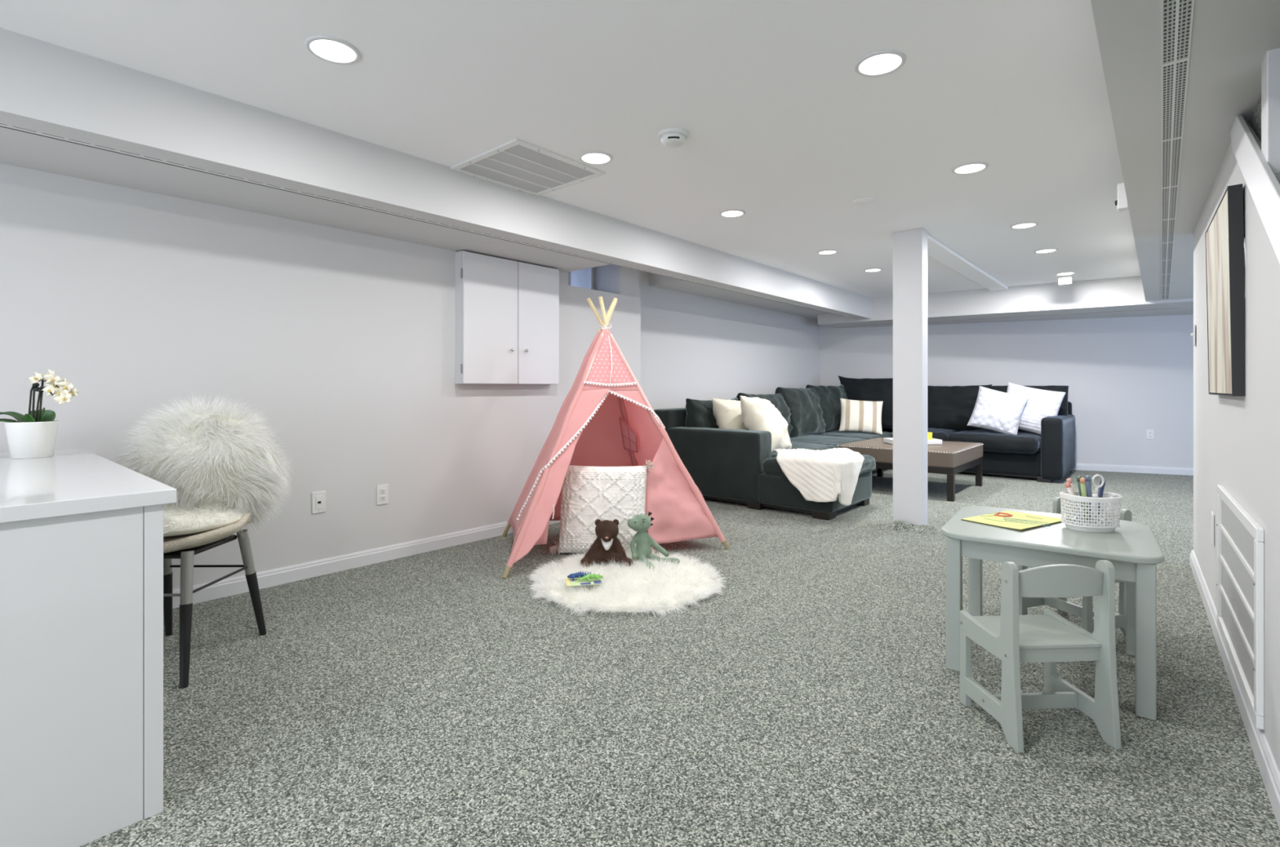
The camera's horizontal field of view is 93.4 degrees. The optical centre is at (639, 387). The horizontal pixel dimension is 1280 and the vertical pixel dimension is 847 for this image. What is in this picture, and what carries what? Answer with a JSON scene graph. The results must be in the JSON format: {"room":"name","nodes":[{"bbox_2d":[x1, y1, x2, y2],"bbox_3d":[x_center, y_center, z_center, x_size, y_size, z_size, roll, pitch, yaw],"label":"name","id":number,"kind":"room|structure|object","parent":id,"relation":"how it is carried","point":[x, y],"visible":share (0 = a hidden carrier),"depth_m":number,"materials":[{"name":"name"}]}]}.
{"room":"finished basement playroom","nodes":[
{"label":"finished basement playroom","id":0,"kind":"room"},
{"bbox_2d":[0,163,820,590],"bbox_3d":[-1.045,-0.065,4.603,0.800,2.130,12.200,0,0,41],"label":"wall","id":1,"kind":"structure","parent":0,"point":[342,340],"depth_m":3.20,"materials":[{"name":"white paint"}]},
{"bbox_2d":[311,491,325,514],"bbox_3d":[-1.710,0.610,3.214,0.010,0.114,0.070,0,0,41],"label":"wall jack","id":2,"kind":"object","parent":1,"relation":"attached to","point":[318,499],"visible":1,"depth_m":3.21,"materials":[{"name":"white plastic"}]},
{"bbox_2d":[172,520,559,608],"bbox_3d":[-1.055,0.959,4.183,0.294,0.082,11.350,0,0,41],"label":"baseboard","id":3,"kind":"structure","parent":1,"relation":"attached to","point":[267,579],"depth_m":3.29,"materials":[{"name":"white paint"}]},
{"bbox_2d":[376,484,388,505],"bbox_3d":[-1.482,0.615,3.477,0.010,0.114,0.070,0,0,41],"label":"wall outlet","id":4,"kind":"object","parent":1,"relation":"attached to","point":[382,491],"visible":1,"depth_m":3.47,"materials":[{"name":"white plastic"}]},
{"bbox_2d":[0,127,831,319],"bbox_3d":[-0.834,-1.000,4.090,0.750,0.260,11.700,0,0,41],"label":"ceiling soffit","id":5,"kind":"structure","parent":1,"relation":"attached to","point":[17,148],"depth_m":2.85,"materials":[{"name":"white paint"}]},
{"bbox_2d":[454,250,559,384],"bbox_3d":[-0.873,-0.444,4.097,0.122,0.837,0.801,0,0,41],"label":"upper cabinet","id":6,"kind":"object","parent":1,"relation":"attached to","point":[507,311],"visible":1,"depth_m":4.01,"materials":[{"name":"white paint"}]},
{"bbox_2d":[568,266,594,289],"bbox_3d":[-0.600,-0.940,5.026,0.040,0.300,0.580,0,0,41],"label":"window","id":7,"kind":"structure","parent":1,"relation":"in","point":[591,270],"depth_m":5.21,"materials":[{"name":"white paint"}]},
{"bbox_2d":[851,307,1180,326],"bbox_3d":[4.226,-0.839,7.299,3.480,0.004,0.012,0,0,34],"label":"air vent","id":8,"kind":"object","parent":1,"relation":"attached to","point":[1177,308],"visible":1,"depth_m":7.05,"materials":[{"name":"grey metal"}]},
{"bbox_2d":[0,0,1141,297],"bbox_3d":[2.008,-1.180,3.089,7.400,0.100,13.900,0,0,41],"label":"ceiling","id":9,"kind":"structure","parent":0,"point":[775,111],"depth_m":2.33,"materials":[{"name":"white paint"}]},
{"bbox_2d":[304,35,360,64],"bbox_3d":[-1.026,-1.125,2.017,0.168,0.009,0.168,0,0,41],"label":"recessed light","id":10,"kind":"object","parent":9,"relation":"in","point":[327,48],"visible":1,"depth_m":2.00,"materials":[{"name":"white paint"}]},
{"bbox_2d":[310,40,355,62],"bbox_3d":[-1.026,-1.125,2.017,0.138,0.009,0.138,0,0,41],"label":"diffuser","id":11,"kind":"object","parent":10,"relation":"attached to","point":[330,51],"depth_m":2.01,"materials":[{"name":"white plastic"}]},
{"bbox_2d":[0,27,871,319],"bbox_3d":[-0.706,-1.000,3.531,0.175,0.260,11.020,0,0,41],"label":"ceiling beam","id":12,"kind":"structure","parent":9,"relation":"attached to","point":[45,86],"depth_m":2.60,"materials":[{"name":"white paint"}]},
{"bbox_2d":[0,122,848,316],"bbox_3d":[-0.001,-0.869,4.428,0.039,0.004,7.700,0,0,41],"label":"slot vent","id":13,"kind":"object","parent":12,"relation":"attached to","point":[2,124],"visible":1,"depth_m":2.71,"materials":[{"name":"white plastic"}]},
{"bbox_2d":[449,138,605,195],"bbox_3d":[-0.579,-1.123,3.131,0.560,0.013,0.580,0,0,41],"label":"ceiling vent","id":14,"kind":"object","parent":9,"relation":"in","point":[517,164],"visible":1,"depth_m":3.10,"materials":[{"name":"white plastic"}]},
{"bbox_2d":[578,151,613,164],"bbox_3d":[-0.217,-1.125,2.961,0.168,0.009,0.168,0,0,41],"label":"recessed light","id":15,"kind":"object","parent":9,"relation":"in","point":[593,157],"visible":1,"depth_m":2.94,"materials":[{"name":"white plastic"}]},
{"bbox_2d":[582,153,609,163],"bbox_3d":[-0.217,-1.125,2.961,0.138,0.009,0.138,0,0,41],"label":"diffuser","id":16,"kind":"object","parent":15,"relation":"attached to","point":[586,157],"depth_m":2.95,"materials":[{"name":"white"}]},
{"bbox_2d":[657,127,688,147],"bbox_3d":[0.148,-1.107,2.687,0.140,0.046,0.140,0,0,41],"label":"smoke detector","id":17,"kind":"object","parent":9,"relation":"attached to","point":[673,137],"visible":1,"depth_m":2.65,"materials":[{"name":"white plastic"}]},
{"bbox_2d":[719,209,745,217],"bbox_3d":[0.597,-1.125,3.902,0.168,0.009,0.168,0,0,41],"label":"recessed light","id":18,"kind":"object","parent":9,"relation":"in","point":[728,213],"visible":1,"depth_m":3.88,"materials":[{"name":"white"}]},
{"bbox_2d":[721,211,742,217],"bbox_3d":[0.597,-1.125,3.902,0.138,0.009,0.138,0,0,41],"label":"diffuser","id":19,"kind":"object","parent":18,"relation":"attached to","point":[725,214],"depth_m":3.89,"materials":[{"name":"white plastic"}]},
{"bbox_2d":[817,249,838,254],"bbox_3d":[1.558,-1.125,5.016,0.168,0.009,0.168,0,0,41],"label":"recessed light","id":20,"kind":"object","parent":9,"relation":"in","point":[825,251],"visible":1,"depth_m":5.00,"materials":[{"name":"white plastic"}]},
{"bbox_2d":[819,250,835,254],"bbox_3d":[1.558,-1.125,5.016,0.138,0.009,0.138,0,0,41],"label":"diffuser","id":21,"kind":"object","parent":20,"relation":"attached to","point":[821,252],"depth_m":5.00,"materials":[{"name":"white"}]},
{"bbox_2d":[852,197,875,204],"bbox_3d":[1.351,-1.125,3.639,0.132,0.010,0.132,0,0,41],"label":"ceiling plate","id":22,"kind":"object","parent":9,"relation":"attached to","point":[862,201],"visible":1,"depth_m":3.62,"materials":[{"name":"white paint"}]},
{"bbox_2d":[863,268,882,271],"bbox_3d":[2.232,-1.125,5.780,0.168,0.009,0.168,0,0,41],"label":"recessed light","id":23,"kind":"object","parent":9,"relation":"in","point":[868,269],"visible":1,"depth_m":5.76,"materials":[{"name":"white plastic"}]},
{"bbox_2d":[854,49,906,76],"bbox_3d":[0.835,-1.125,2.100,0.168,0.009,0.168,0,0,41],"label":"recessed light","id":24,"kind":"object","parent":9,"relation":"in","point":[880,63],"visible":1,"depth_m":2.09,"materials":[{"name":"white plastic"}]},
{"bbox_2d":[858,53,901,74],"bbox_3d":[0.835,-1.125,2.100,0.138,0.009,0.138,0,0,41],"label":"diffuser","id":25,"kind":"object","parent":24,"relation":"attached to","point":[871,64],"depth_m":2.09,"materials":[{"name":"white plastic"}]},
{"bbox_2d":[927,234,1008,290],"bbox_3d":[3.023,-1.115,5.609,0.180,0.030,3.160,0,0,41],"label":"trim","id":26,"kind":"structure","parent":9,"relation":"attached to","point":[936,250],"depth_m":5.42,"materials":[{"name":"white paint"}]},
{"bbox_2d":[951,161,988,174],"bbox_3d":[1.695,-1.125,3.099,0.168,0.009,0.168,0,0,41],"label":"recessed light","id":27,"kind":"object","parent":9,"relation":"in","point":[971,167],"visible":1,"depth_m":3.08,"materials":[{"name":"white plastic"}]},
{"bbox_2d":[955,164,985,173],"bbox_3d":[1.695,-1.125,3.099,0.138,0.009,0.138,0,0,41],"label":"diffuser","id":28,"kind":"object","parent":27,"relation":"attached to","point":[963,168],"depth_m":3.08,"materials":[{"name":"white"}]},
{"bbox_2d":[1009,222,1038,229],"bbox_3d":[2.667,-1.125,4.191,0.168,0.009,0.168,0,0,41],"label":"recessed light","id":29,"kind":"object","parent":9,"relation":"in","point":[1026,224],"visible":1,"depth_m":4.17,"materials":[{"name":"white plastic"}]},
{"bbox_2d":[1012,223,1035,228],"bbox_3d":[2.667,-1.125,4.191,0.138,0.009,0.138,0,0,41],"label":"diffuser","id":30,"kind":"object","parent":29,"relation":"attached to","point":[1017,225],"depth_m":4.18,"materials":[{"name":"white plastic"}]},
{"bbox_2d":[1033,248,1058,253],"bbox_3d":[3.340,-1.125,4.964,0.168,0.009,0.168,0,0,41],"label":"recessed light","id":31,"kind":"object","parent":9,"relation":"in","point":[1048,250],"visible":1,"depth_m":4.94,"materials":[{"name":"white plastic"}]},
{"bbox_2d":[1036,249,1056,253],"bbox_3d":[3.340,-1.125,4.964,0.138,0.009,0.138,0,0,41],"label":"diffuser","id":32,"kind":"object","parent":31,"relation":"attached to","point":[1038,251],"depth_m":4.95,"materials":[{"name":"white plastic"}]},
{"bbox_2d":[1058,275,1071,285],"bbox_3d":[4.302,-1.083,6.103,0.110,0.093,0.060,0,0,41],"label":"ceiling sensor","id":33,"kind":"object","parent":9,"relation":"attached to","point":[1063,280],"visible":1,"depth_m":6.08,"materials":[{"name":"white plastic"}]},
{"bbox_2d":[1055,271,1075,275],"bbox_3d":[4.195,-1.125,5.949,0.168,0.009,0.168,0,0,41],"label":"recessed light","id":34,"kind":"object","parent":9,"relation":"in","point":[1064,273],"visible":1,"depth_m":5.93,"materials":[{"name":"white plastic"}]},
{"bbox_2d":[1057,272,1074,275],"bbox_3d":[4.195,-1.125,5.949,0.138,0.009,0.138,0,0,41],"label":"diffuser","id":35,"kind":"object","parent":34,"relation":"attached to","point":[1060,273],"depth_m":5.93,"materials":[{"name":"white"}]},
{"bbox_2d":[80,469,1279,846],"bbox_3d":[2.008,1.060,3.089,7.400,0.120,13.900,0,0,41],"label":"floor","id":36,"kind":"structure","parent":0,"point":[424,700],"depth_m":1.81,"materials":[{"name":"carpet"}]},
{"bbox_2d":[0,448,177,846],"bbox_3d":[-1.856,0.620,1.667,1.452,0.760,0.635,0,0,41],"label":"desk","id":37,"kind":"object","parent":36,"relation":"on","point":[82,530],"visible":1,"depth_m":1.32,"materials":[{"name":"white paint"}]},
{"bbox_2d":[0,369,78,458],"bbox_3d":[-2.100,0.088,2.087,0.307,0.304,0.133,0,0,-7],"label":"potted orchid","id":38,"kind":"object","parent":37,"relation":"on","point":[33,435],"visible":1,"depth_m":2.07,"materials":[{"name":"white ceramic"}]},
{"bbox_2d":[163,510,266,688],"bbox_3d":[-1.715,0.586,2.251,0.494,0.832,0.498,0,0,-1],"label":"desk chair","id":39,"kind":"object","parent":36,"relation":"on","point":[184,548],"visible":0.35,"depth_m":2.14,"materials":[{"name":"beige wood"}]},
{"bbox_2d":[112,391,293,538],"bbox_3d":[-1.690,0.304,2.313,0.650,0.599,0.653,0,0,-29],"label":"sheepskin throw","id":40,"kind":"object","parent":39,"relation":"on","point":[222,467],"visible":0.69,"depth_m":2.28,"materials":[{"name":"white fur"}]},
{"bbox_2d":[549,459,655,555],"bbox_3d":[-0.224,0.727,3.656,0.639,0.577,0.236,0,0,6],"label":"pillow","id":41,"kind":"object","parent":36,"relation":"on","point":[588,494],"visible":0.67,"depth_m":3.60,"materials":[{"name":"beige fabric"}]},
{"bbox_2d":[502,296,729,578],"bbox_3d":[-0.268,0.211,3.859,1.403,1.590,0.919,0,0,-25],"label":"tent","id":42,"kind":"object","parent":36,"relation":"on","point":[606,419],"visible":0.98,"depth_m":3.77,"materials":[{"name":"pink fabric"}]},
{"bbox_2d":[524,546,728,618],"bbox_3d":[-0.075,0.984,3.117,1.049,0.135,1.048,0,0,-43],"label":"round rug","id":43,"kind":"object","parent":36,"relation":"on","point":[638,588],"visible":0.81,"depth_m":2.94,"materials":[{"name":"white fur"}]},
{"bbox_2d":[564,577,602,586],"bbox_3d":[-0.275,0.942,2.940,0.170,0.003,0.120,0,0,-11],"label":"book","id":44,"kind":"object","parent":43,"relation":"on","point":[595,581],"visible":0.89,"depth_m":2.92,"materials":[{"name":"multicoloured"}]},
{"bbox_2d":[567,571,591,581],"bbox_3d":[-0.289,0.919,2.972,0.138,0.039,0.061,0,0,-19],"label":"toy lizard","id":45,"kind":"object","parent":44,"relation":"on","point":[580,575],"visible":0.87,"depth_m":2.96,"materials":[{"name":"blue plastic"}]},
{"bbox_2d":[575,573,603,582],"bbox_3d":[-0.248,0.919,2.937,0.138,0.039,0.061,0,0,-21],"label":"toy lizard","id":46,"kind":"object","parent":44,"relation":"on","point":[590,576],"visible":0.99,"depth_m":2.93,"materials":[{"name":"plastic"}]},
{"bbox_2d":[580,581,601,585],"bbox_3d":[-0.237,0.941,2.912,0.103,0.001,0.046,0,0,-11],"label":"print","id":47,"kind":"object","parent":44,"relation":"on","point":[583,583],"depth_m":2.91,"materials":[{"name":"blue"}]},
{"bbox_2d":[579,519,632,567],"bbox_3d":[-0.180,0.864,3.337,0.304,0.262,0.197,0,0,0],"label":"plush bear","id":48,"kind":"object","parent":43,"relation":"on","point":[606,547],"visible":0.91,"depth_m":3.32},
{"bbox_2d":[626,511,679,568],"bbox_3d":[0.071,0.836,3.350,0.247,0.288,0.193,0,0,43],"label":"dragon","id":49,"kind":"object","parent":43,"relation":"on","point":[641,522],"visible":0.9,"depth_m":3.37,"materials":[{"name":"green fabric"}]},
{"bbox_2d":[653,375,1075,520],"bbox_3d":[2.654,0.416,6.445,2.876,1.169,4.516,0,0,41],"label":"sectional sofa","id":50,"kind":"object","parent":36,"relation":"on","point":[740,466],"visible":0.66,"depth_m":6.35,"materials":[{"name":"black fabric"}]},
{"bbox_2d":[685,397,737,428],"bbox_3d":[0.737,0.345,5.865,0.273,0.500,0.860,-11,-7,40],"label":"cushion","id":51,"kind":"object","parent":50,"relation":"on","point":[699,413],"depth_m":5.58,"materials":[{"name":"black fabric"}]},
{"bbox_2d":[711,398,747,430],"bbox_3d":[0.901,0.335,5.699,0.482,0.482,0.339,0,0,-38],"label":"throw pillow","id":52,"kind":"object","parent":50,"relation":"on","point":[726,413],"visible":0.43,"depth_m":5.56,"materials":[{"name":"beige fabric"}]},
{"bbox_2d":[736,392,793,436],"bbox_3d":[1.355,0.315,6.494,0.304,0.540,0.900,-16,-10,40],"label":"cushion","id":53,"kind":"object","parent":50,"relation":"on","point":[784,402],"depth_m":6.61,"materials":[{"name":"grey fabric"}]},
{"bbox_2d":[740,395,791,453],"bbox_3d":[1.154,0.340,5.479,0.420,0.546,0.522,0,0,42],"label":"throw pillow","id":54,"kind":"object","parent":50,"relation":"on","point":[757,414],"visible":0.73,"depth_m":5.34,"materials":[{"name":"beige fabric"}]},
{"bbox_2d":[761,456,786,476],"bbox_3d":[1.339,0.649,4.850,0.648,0.167,0.377,0,0,41],"label":"seat cushion","id":55,"kind":"object","parent":50,"relation":"on","point":[771,467],"depth_m":4.87,"materials":[{"name":"black fabric"}]},
{"bbox_2d":[774,386,826,437],"bbox_3d":[1.909,0.279,7.100,0.300,0.600,0.940,-20,-12,36],"label":"cushion","id":56,"kind":"object","parent":50,"relation":"on","point":[806,406],"depth_m":6.90,"materials":[{"name":"grey fabric"}]},
{"bbox_2d":[790,441,839,450],"bbox_3d":[1.424,0.645,6.084,1.032,0.207,0.641,0,0,41],"label":"seat cushion","id":57,"kind":"object","parent":50,"relation":"on","point":[795,445],"depth_m":5.84,"materials":[{"name":"grey fabric"}]},
{"bbox_2d":[772,448,864,506],"bbox_3d":[1.413,0.695,4.878,0.698,0.385,0.664,0,0,41],"label":"throw blanket","id":58,"kind":"object","parent":50,"relation":"on","point":[824,475],"visible":1,"depth_m":4.58,"materials":[{"name":"white fabric"}]},
{"bbox_2d":[771,448,875,475],"bbox_3d":[1.232,0.641,5.428,1.596,0.190,0.645,0,0,41],"label":"seat cushion","id":59,"kind":"object","parent":50,"relation":"on","point":[868,464],"depth_m":5.03,"materials":[{"name":"grey fabric"}]},
{"bbox_2d":[805,384,847,434],"bbox_3d":[2.432,0.259,7.705,0.306,0.620,0.900,-19,-13,42],"label":"cushion","id":60,"kind":"object","parent":50,"relation":"on","point":[828,397],"depth_m":7.48,"materials":[{"name":"grey fabric"}]},
{"bbox_2d":[789,435,868,446],"bbox_3d":[1.944,0.647,6.718,0.991,0.216,1.040,0,0,41],"label":"seat cushion","id":61,"kind":"object","parent":50,"relation":"on","point":[824,440],"depth_m":6.49,"materials":[{"name":"grey fabric"}]},
{"bbox_2d":[808,430,893,439],"bbox_3d":[2.612,0.644,7.537,0.931,0.214,1.110,0,0,41],"label":"seat cushion","id":62,"kind":"object","parent":50,"relation":"on","point":[822,433],"depth_m":7.25,"materials":[{"name":"grey fabric"}]},
{"bbox_2d":[839,398,883,435],"bbox_3d":[2.684,0.345,7.327,0.522,0.433,0.207,0,0,14],"label":"throw pillow","id":63,"kind":"object","parent":50,"relation":"on","point":[863,416],"visible":1,"depth_m":7.27,"materials":[{"name":"white fabric"}]},
{"bbox_2d":[837,375,893,429],"bbox_3d":[3.086,0.200,7.854,1.020,0.760,0.310,0,-14,28],"label":"cushion","id":64,"kind":"object","parent":50,"relation":"on","point":[858,389],"depth_m":7.79,"materials":[{"name":"black fabric"}]},
{"bbox_2d":[892,427,959,441],"bbox_3d":[3.599,0.615,7.503,0.646,0.242,0.971,0,0,41],"label":"seat cushion","id":65,"kind":"object","parent":50,"relation":"on","point":[941,433],"depth_m":7.13,"materials":[{"name":"black fabric"}]},
{"bbox_2d":[927,384,991,431],"bbox_3d":[3.845,0.251,7.480,0.900,0.600,0.291,0,-12,31],"label":"cushion","id":66,"kind":"object","parent":50,"relation":"on","point":[950,408],"depth_m":7.38,"materials":[{"name":"black fabric"}]},
{"bbox_2d":[946,429,1040,453],"bbox_3d":[4.195,0.612,7.037,0.916,0.240,1.105,0,0,41],"label":"seat cushion","id":67,"kind":"object","parent":50,"relation":"on","point":[994,442],"depth_m":6.61,"materials":[{"name":"black fabric"}]},
{"bbox_2d":[966,386,1029,435],"bbox_3d":[4.041,0.265,6.818,0.605,0.577,0.266,0,0,32],"label":"throw pillow","id":68,"kind":"object","parent":50,"relation":"on","point":[995,411],"visible":0.97,"depth_m":6.75,"materials":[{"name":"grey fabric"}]},
{"bbox_2d":[989,385,1068,431],"bbox_3d":[4.487,0.250,7.104,0.920,0.560,0.284,0,-12,33],"label":"cushion","id":69,"kind":"object","parent":50,"relation":"on","point":[1063,411],"depth_m":6.88,"materials":[{"name":"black fabric"}]},
{"bbox_2d":[1006,382,1066,435],"bbox_3d":[4.396,0.245,6.800,0.654,0.621,0.259,0,0,38],"label":"throw pillow","id":70,"kind":"object","parent":50,"relation":"on","point":[1041,404],"visible":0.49,"depth_m":6.70,"materials":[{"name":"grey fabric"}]},
{"bbox_2d":[871,520,942,534],"bbox_3d":[1.891,0.969,4.253,0.496,0.063,0.161,0,0,23],"label":"floor","id":71,"kind":"structure","parent":36,"relation":"on","point":[896,526],"depth_m":4.22,"materials":[{"name":"carpet"}]},
{"bbox_2d":[837,437,983,502],"bbox_3d":[2.728,0.777,6.068,1.063,0.446,1.157,0,0,41],"label":"table","id":72,"kind":"object","parent":36,"relation":"on","point":[950,459],"visible":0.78,"depth_m":5.67,"materials":[{"name":"brown wood"}]},
{"bbox_2d":[883,438,942,444],"bbox_3d":[2.707,0.529,6.000,0.480,0.045,0.240,0,0,0],"label":"serving tray","id":73,"kind":"object","parent":72,"relation":"on","point":[934,442],"visible":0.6,"depth_m":5.88,"materials":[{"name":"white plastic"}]},
{"bbox_2d":[960,560,1121,752],"bbox_3d":[1.175,0.745,1.796,0.301,0.510,0.272,0,0,-3],"label":"chair","id":74,"kind":"object","parent":36,"relation":"on","point":[1048,638],"visible":1,"depth_m":1.71,"materials":[{"name":"grey paint"}]},
{"bbox_2d":[941,506,1164,720],"bbox_3d":[1.486,0.754,2.205,0.618,0.492,0.624,0,0,36],"label":"table","id":75,"kind":"object","parent":36,"relation":"on","point":[1134,551],"visible":0.95,"depth_m":2.04,"materials":[{"name":"grey paint"}]},
{"bbox_2d":[960,511,1061,531],"bbox_3d":[1.439,0.502,2.296,0.342,0.011,0.238,0,0,-29],"label":"book","id":76,"kind":"object","parent":75,"relation":"on","point":[1014,521],"visible":1,"depth_m":2.29,"materials":[{"name":"yellow paper"}]},
{"bbox_2d":[1059,491,1121,532],"bbox_3d":[1.619,0.443,2.170,0.191,0.129,0.148,0,0,0],"label":"basket","id":77,"kind":"object","parent":75,"relation":"on","point":[1071,523],"visible":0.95,"depth_m":2.12,"materials":[{"name":"white plastic"}]},
{"bbox_2d":[1066,478,1077,519],"bbox_3d":[1.572,0.406,2.184,0.048,0.155,0.016,0,0,20],"label":"marker","id":78,"kind":"object","parent":77,"relation":"in","point":[1068,480],"visible":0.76,"depth_m":2.18,"materials":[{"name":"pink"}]},
{"bbox_2d":[1065,482,1083,522],"bbox_3d":[1.560,0.412,2.167,0.060,0.143,0.016,0,0,6],"label":"marker","id":79,"kind":"object","parent":77,"relation":"in","point":[1068,485],"visible":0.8,"depth_m":2.16,"materials":[{"name":"beige plastic"}]},
{"bbox_2d":[1075,476,1084,516],"bbox_3d":[1.600,0.402,2.180,0.040,0.162,0.016,0,0,22],"label":"marker","id":80,"kind":"object","parent":77,"relation":"in","point":[1077,478],"visible":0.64,"depth_m":2.18,"materials":[{"name":"green plastic"}]},
{"bbox_2d":[1080,478,1089,523],"bbox_3d":[1.589,0.402,2.155,0.041,0.161,0.016,0,0,-23],"label":"marker","id":81,"kind":"object","parent":77,"relation":"in","point":[1082,481],"visible":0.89,"depth_m":2.15,"materials":[{"name":"green plastic"}]},
{"bbox_2d":[1084,475,1091,522],"bbox_3d":[1.609,0.399,2.161,0.029,0.167,0.016,0,0,-9],"label":"marker","id":82,"kind":"object","parent":77,"relation":"in","point":[1087,478],"visible":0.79,"depth_m":2.16,"materials":[{"name":"blue"}]},
{"bbox_2d":[1092,493,1097,524],"bbox_3d":[1.607,0.428,2.132,0.016,0.111,0.038,0,0,31],"label":"marker","id":83,"kind":"object","parent":77,"relation":"in","point":[1094,495],"visible":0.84,"depth_m":2.13,"materials":[{"name":"white plastic"}]},
{"bbox_2d":[1091,474,1104,494],"bbox_3d":[1.647,0.394,2.170,0.045,0.167,0.008,0,0,0],"label":"scissors","id":84,"kind":"object","parent":77,"relation":"in","point":[1096,475],"visible":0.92,"depth_m":2.17,"materials":[{"name":"white plastic"}]},
{"bbox_2d":[1097,480,1105,517],"bbox_3d":[1.667,0.411,2.191,0.060,0.146,0.016,0,0,-23],"label":"marker","id":85,"kind":"object","parent":77,"relation":"in","point":[1100,492],"visible":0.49,"depth_m":2.19,"materials":[{"name":"blue plastic"}]},
{"bbox_2d":[1102,493,1116,524],"bbox_3d":[1.670,0.429,2.146,0.043,0.109,0.016,0,0,27],"label":"marker","id":86,"kind":"object","parent":77,"relation":"in","point":[1113,495],"visible":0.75,"depth_m":2.14,"materials":[{"name":"white plastic"}]},
{"bbox_2d":[1017,497,1132,635],"bbox_3d":[1.830,0.745,2.540,0.272,0.510,0.301,0,0,-18],"label":"chair","id":87,"kind":"object","parent":36,"relation":"on","point":[1086,611],"visible":0.27,"depth_m":2.44,"materials":[{"name":"grey paint"}]},
{"bbox_2d":[893,228,927,525],"bbox_3d":[1.960,-0.065,4.377,0.203,2.130,0.133,0,0,41],"label":"column","id":88,"kind":"structure","parent":0,"point":[909,246],"depth_m":4.32,"materials":[{"name":"white paint"}]},
{"bbox_2d":[820,314,1193,468],"bbox_3d":[5.661,-0.065,7.301,7.740,2.130,0.192,0,0,25],"label":"wall","id":89,"kind":"structure","parent":0,"point":[1126,377],"depth_m":7.30,"materials":[{"name":"white paint"}]},
{"bbox_2d":[817,275,1193,328],"bbox_3d":[5.374,-0.985,6.303,6.901,0.290,1.860,0,0,25],"label":"beam","id":90,"kind":"structure","parent":89,"relation":"attached to","point":[1126,294],"depth_m":6.71,"materials":[{"name":"white paint"}]},
{"bbox_2d":[1072,463,1193,475],"bbox_3d":[5.697,0.959,7.171,6.830,0.082,0.014,0,0,25],"label":"baseboard","id":91,"kind":"structure","parent":89,"relation":"attached to","point":[1086,467],"depth_m":7.10,"materials":[{"name":"white paint"}]},
{"bbox_2d":[1146,429,1154,439],"bbox_3d":[5.962,0.545,7.051,0.070,0.114,0.010,0,0,25],"label":"wall outlet","id":92,"kind":"object","parent":89,"relation":"attached to","point":[1149,433],"visible":1,"depth_m":7.05,"materials":[{"name":"white plastic"}]},
{"bbox_2d":[1193,94,1279,773],"bbox_3d":[0.659,-0.065,0.303,0.090,2.130,7.926,0,0,39],"label":"wall","id":93,"kind":"structure","parent":0,"point":[1237,439],"depth_m":1.79,"materials":[{"name":"white paint"}]},
{"bbox_2d":[1090,0,1279,301],"bbox_3d":[2.610,-1.000,0.818,3.120,0.260,11.250,0,0,41],"label":"ceiling soffit","id":94,"kind":"structure","parent":93,"relation":"attached to","point":[1231,40],"depth_m":1.81,"materials":[{"name":"white paint"}]},
{"bbox_2d":[1114,182,1128,211],"bbox_3d":[2.341,-0.927,2.933,0.053,0.125,0.060,0,0,41],"label":"camera","id":95,"kind":"object","parent":94,"relation":"attached to","point":[1122,202],"visible":0.84,"depth_m":2.91,"materials":[{"name":"white plastic"}]},
{"bbox_2d":[1161,0,1194,299],"bbox_3d":[2.424,-0.869,2.762,0.056,0.004,8.350,0,0,41],"label":"air vent","id":96,"kind":"object","parent":94,"relation":"attached to","point":[1177,15],"visible":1,"depth_m":1.86,"materials":[{"name":"white plastic"}]},
{"bbox_2d":[1191,324,1195,346],"bbox_3d":[3.008,-0.285,3.282,0.018,0.114,0.070,0,0,41],"label":"light switch","id":97,"kind":"object","parent":93,"relation":"attached to","point":[1193,333],"visible":1,"depth_m":3.26,"materials":[{"name":"white plastic"}]},
{"bbox_2d":[1211,511,1214,546],"bbox_3d":[2.447,0.600,2.578,0.006,0.130,0.100,0,0,41],"label":"blank plate","id":98,"kind":"object","parent":93,"relation":"attached to","point":[1212,513],"visible":1,"depth_m":2.54,"materials":[{"name":"white plastic"}]},
{"bbox_2d":[1204,183,1245,396],"bbox_3d":[2.084,-0.303,2.151,0.039,0.658,0.732,-1,-1,39],"label":"wall art","id":99,"kind":"object","parent":93,"relation":"attached to","point":[1225,245],"visible":0.95,"depth_m":1.96,"materials":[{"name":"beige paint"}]},
{"bbox_2d":[1190,550,1279,830],"bbox_3d":[0.734,0.959,0.318,0.214,0.082,7.838,0,0,39],"label":"baseboard","id":100,"kind":"structure","parent":93,"relation":"attached to","point":[1270,775],"depth_m":1.76,"materials":[{"name":"white paint"}]},
{"bbox_2d":[1216,484,1264,729],"bbox_3d":[1.943,0.641,1.969,0.020,0.533,0.940,0,0,39],"label":"air vent","id":101,"kind":"object","parent":93,"relation":"in","point":[1240,584],"visible":1,"depth_m":1.84,"materials":[{"name":"white plastic"}]},
{"bbox_2d":[1230,115,1279,263],"bbox_3d":[1.437,-0.285,1.341,0.014,1.167,1.810,0,0,39],"label":"trim","id":102,"kind":"structure","parent":93,"relation":"attached to","point":[1264,186],"depth_m":1.59,"materials":[{"name":"white paint"}]},
{"bbox_2d":[1261,48,1279,173],"bbox_3d":[1.668,-0.795,1.594,0.031,0.670,0.122,0,0,41],"label":"trim","id":103,"kind":"structure","parent":93,"relation":"attached to","point":[1270,66],"depth_m":1.55,"materials":[{"name":"white paint"}]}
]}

